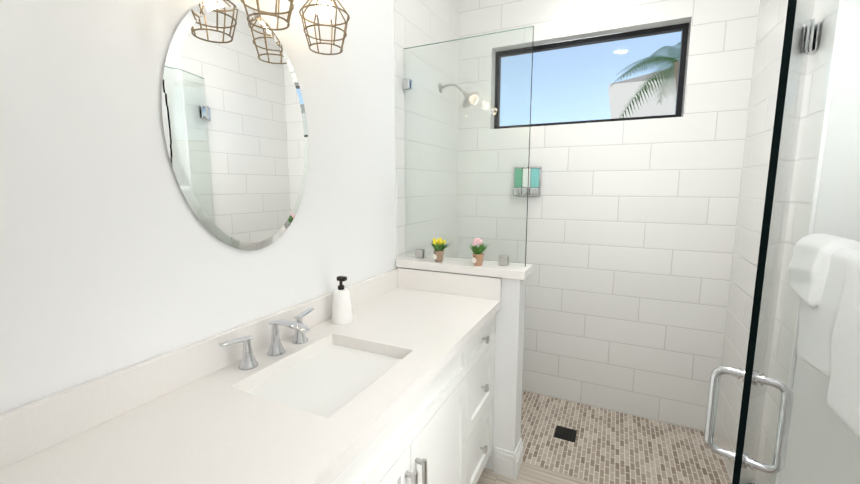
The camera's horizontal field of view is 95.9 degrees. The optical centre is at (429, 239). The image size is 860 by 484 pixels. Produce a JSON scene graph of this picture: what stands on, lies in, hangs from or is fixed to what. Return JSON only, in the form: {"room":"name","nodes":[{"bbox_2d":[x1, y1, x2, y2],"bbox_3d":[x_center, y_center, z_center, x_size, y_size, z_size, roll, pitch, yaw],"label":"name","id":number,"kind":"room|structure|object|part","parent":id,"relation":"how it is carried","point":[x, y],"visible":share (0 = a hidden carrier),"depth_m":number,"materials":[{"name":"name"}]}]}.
{"room":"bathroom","nodes":[
{"label":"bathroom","id":0,"kind":"room"},
{"bbox_2d":[0,0,396,413],"bbox_3d":[-0.465,-0.259,1.536,0.100,2.960,3.020,4,9,25],"label":"wall","id":1,"kind":"structure","parent":0,"point":[116,255],"depth_m":0.93,"materials":[{"name":"white paint"}]},
{"bbox_2d":[0,268,399,466],"bbox_3d":[-0.594,0.322,1.200,0.021,0.100,1.962,4,9,25],"label":"backsplash","id":2,"kind":"structure","parent":1,"relation":"attached to","point":[25,430],"depth_m":0.92,"materials":[{"name":"white stone"}]},
{"bbox_2d":[161,0,308,249],"bbox_3d":[-0.557,-0.333,1.197,0.007,0.740,0.510,4,9,25],"label":"oval mirror","id":3,"kind":"object","parent":1,"relation":"attached to","point":[234,123],"visible":0.96,"depth_m":1.15,"materials":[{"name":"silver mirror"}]},
{"bbox_2d":[240,0,293,30],"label":"sconce","id":4,"kind":"object","parent":1,"relation":"attached to","point":[291,7],"depth_m":1.10,"materials":[{"name":"brown metal"}]},
{"bbox_3d":[-0.454,-0.729,1.075,0.163,0.242,0.163,4,9,25],"label":"lamp shade","id":5,"kind":"part","parent":4,"relation":"part of","materials":[{"name":"brown metal"}]},
{"bbox_2d":[299,0,349,54],"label":"sconce","id":6,"kind":"object","parent":1,"relation":"attached to","point":[324,9],"depth_m":1.27,"materials":[{"name":"brown metal"}]},
{"bbox_3d":[-0.350,-0.759,1.289,0.163,0.242,0.163,4,9,25],"label":"lamp shade","id":7,"kind":"part","parent":6,"relation":"part of","materials":[{"name":"brown metal"}]},
{"bbox_3d":[-0.350,-0.765,1.288,0.060,0.065,0.060,4,9,25],"label":"bulb","id":8,"kind":"part","parent":6,"relation":"part of","materials":[{"name":"white glass"}]},
{"bbox_2d":[394,0,459,267],"bbox_3d":[0.010,-0.373,2.391,0.008,2.964,0.854,4,9,25],"label":"tile","id":9,"kind":"structure","parent":1,"relation":"attached to","point":[420,22],"depth_m":2.27,"materials":[{"name":"white tile"}]},
{"bbox_2d":[439,83,478,107],"bbox_3d":[0.176,-0.885,2.371,0.246,0.160,0.118,4,9,25],"label":"shower head","id":10,"kind":"object","parent":1,"relation":"attached to","point":[468,96],"depth_m":2.35},
{"bbox_2d":[477,462,594,483],"bbox_3d":[0.141,1.359,1.002,1.840,0.100,2.196,4,9,25],"label":"floor","id":11,"kind":"structure","parent":0,"point":[530,474],"depth_m":1.92,"materials":[{"name":"brown wood"}]},
{"bbox_2d":[324,303,500,483],"bbox_3d":[-0.340,0.854,1.149,0.584,0.860,1.962,4,9,25],"label":"bathroom vanity","id":12,"kind":"object","parent":11,"relation":"on","point":[443,434],"depth_m":1.36,"materials":[{"name":"white paint"}]},
{"bbox_2d":[0,287,500,483],"bbox_3d":[-0.345,0.408,1.090,0.574,0.040,1.962,4,9,25],"label":"countertop","id":13,"kind":"structure","parent":12,"relation":"on","point":[216,428],"depth_m":0.89,"materials":[{"name":"white stone"}]},
{"bbox_2d":[216,307,319,370],"bbox_3d":[-0.445,0.312,1.218,0.164,0.115,0.365,4,9,25],"label":"faucet","id":14,"kind":"object","parent":13,"relation":"on","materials":[{"name":"silver metal"}]},
{"bbox_2d":[256,343,395,410],"bbox_3d":[-0.296,0.482,1.169,0.350,0.152,0.436,4,9,25],"label":"sink","id":15,"kind":"object","parent":13,"relation":"in","point":[323,378],"depth_m":1.18,"materials":[{"name":"white ceramic"}]},
{"bbox_2d":[396,254,531,469],"bbox_3d":[0.162,0.637,2.050,0.677,1.054,0.178,4,9,25],"label":"wall","id":16,"kind":"structure","parent":11,"relation":"on","point":[509,349],"depth_m":1.89,"materials":[{"name":"white paint"}]},
{"bbox_2d":[430,237,448,261],"bbox_3d":[0.051,0.053,1.968,0.120,0.124,0.088,4,9,25],"label":"plant","id":17,"kind":"object","parent":16,"relation":"on","point":[439,245],"visible":0.98,"depth_m":1.96,"materials":[{"name":"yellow plant"}]},
{"bbox_3d":[0.045,0.086,1.976,0.057,0.058,0.056,4,9,25],"label":"pot","id":18,"kind":"part","parent":17,"relation":"part of","materials":[{"name":"beige"}]},
{"bbox_2d":[400,267,501,298],"bbox_3d":[0.086,0.218,1.943,0.553,0.105,0.020,4,9,25],"label":"backsplash","id":19,"kind":"structure","parent":16,"relation":"attached to","point":[484,287],"depth_m":1.92,"materials":[{"name":"white stone"}]},
{"bbox_2d":[402,26,533,266],"bbox_3d":[0.160,-0.423,1.921,0.658,1.081,0.036,4,9,25],"label":"glass wall","id":20,"kind":"structure","parent":16,"relation":"on","point":[503,260],"depth_m":1.90,"materials":[{"name":"clear glass"}]},
{"bbox_2d":[470,238,487,265],"bbox_3d":[0.232,0.060,1.876,0.106,0.136,0.102,4,9,25],"label":"plant","id":21,"kind":"object","parent":16,"relation":"on","point":[478,256],"visible":0.98,"depth_m":1.86,"materials":[{"name":"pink plant"}]},
{"bbox_3d":[0.234,0.098,1.886,0.057,0.058,0.056,4,9,25],"label":"pot","id":22,"kind":"part","parent":21,"relation":"part of","materials":[{"name":"beige ceramic"}]},
{"bbox_2d":[493,438,522,479],"bbox_3d":[0.403,1.105,1.988,0.116,0.135,0.146,4,9,25],"label":"baseboard","id":23,"kind":"structure","parent":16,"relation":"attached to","point":[507,463],"depth_m":1.93,"materials":[{"name":"white paint"}]},
{"bbox_2d":[457,0,759,431],"bbox_3d":[0.966,-0.340,2.499,1.840,3.060,0.160,4,9,25],"label":"wall","id":24,"kind":"structure","parent":0,"point":[631,229],"depth_m":2.36,"materials":[{"name":"tile"}]},
{"bbox_2d":[514,166,541,195],"bbox_3d":[0.631,-0.379,2.525,0.170,0.190,0.072,4,9,25],"label":"soap dispenser","id":25,"kind":"object","parent":24,"relation":"attached to","point":[533,188],"visible":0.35,"depth_m":2.50,"materials":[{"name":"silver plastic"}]},
{"bbox_2d":[494,23,688,128],"bbox_3d":[0.952,-0.984,2.446,1.105,0.520,0.040,4,9,25],"label":"window","id":26,"kind":"structure","parent":24,"relation":"in","point":[683,28],"depth_m":2.37,"materials":[{"name":"black"}]},
{"bbox_2d":[779,0,859,483],"bbox_3d":[1.103,-0.157,0.789,0.100,2.960,3.020,4,9,25],"label":"wall","id":27,"kind":"structure","parent":0,"point":[823,445],"depth_m":1.17,"materials":[{"name":"white paint"}]},
{"bbox_2d":[704,0,814,483],"bbox_3d":[0.982,0.189,1.125,0.143,2.160,0.936,7,11,44],"label":"shower door","id":28,"kind":"structure","parent":27,"relation":"attached to","point":[753,375],"depth_m":0.85,"materials":[{"name":"clear glass"}]},
{"bbox_3d":[0.710,0.402,0.872,0.143,0.232,0.032,8,11,44],"label":"handle","id":29,"kind":"part","parent":28,"relation":"part of","materials":[{"name":"silver metal"}]},
{"bbox_2d":[714,0,843,483],"bbox_3d":[1.470,-0.275,1.671,0.011,2.964,0.897,4,9,25],"label":"tile","id":30,"kind":"structure","parent":27,"relation":"attached to","point":[818,86],"depth_m":1.68,"materials":[{"name":"white tile"}]},
{"bbox_2d":[755,18,819,483],"bbox_3d":[1.327,0.169,1.470,0.024,1.840,0.056,4,9,25],"label":"shower door hinges","id":31,"kind":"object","parent":30,"relation":"attached to","point":[816,36],"depth_m":1.33,"materials":[{"name":"silver metal"}]},
{"bbox_2d":[788,233,859,436],"bbox_3d":[1.018,0.206,0.924,0.127,0.392,0.710,4,9,25],"label":"towel","id":32,"kind":"object","parent":27,"relation":"attached to","point":[824,275],"visible":1,"depth_m":0.97,"materials":[{"name":"white fabric"}]},
{"label":"outside","id":33,"kind":"structure","parent":0,"visible":0},
{"bbox_2d":[521,391,731,483],"bbox_3d":[0.795,1.176,2.350,1.840,0.096,0.824,4,9,25],"label":"shower floor","id":34,"kind":"structure","parent":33,"point":[609,447],"depth_m":2.15,"materials":[{"name":"tile"}]},
{"bbox_2d":[554,425,576,441],"bbox_3d":[0.793,1.136,2.269,0.116,0.004,0.116,4,9,25],"label":"shower drain","id":35,"kind":"object","parent":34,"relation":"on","point":[565,433],"visible":1,"depth_m":2.27,"materials":[{"name":"grey metal"}]},
{"bbox_3d":[17.226,-2.044,26.650,70.000,0.100,56.800,4,9,25],"label":"ground","id":36,"kind":"structure","parent":33,"visible":0},
{"bbox_2d":[608,68,676,118],"bbox_3d":[10.423,-3.005,12.070,8.850,5.750,7.500,4,9,25],"label":"building","id":37,"kind":"structure","parent":36,"relation":"on","point":[616,88],"depth_m":10.46,"materials":[{"name":"white paint"}]},
{"bbox_2d":[611,43,680,117],"bbox_3d":[4.745,-1.537,7.501,2.528,4.107,2.765,4,9,25],"label":"palm tree","id":38,"kind":"object","parent":36,"relation":"on","point":[675,68],"depth_m":7.53,"materials":[{"name":"green plant"}]}
]}

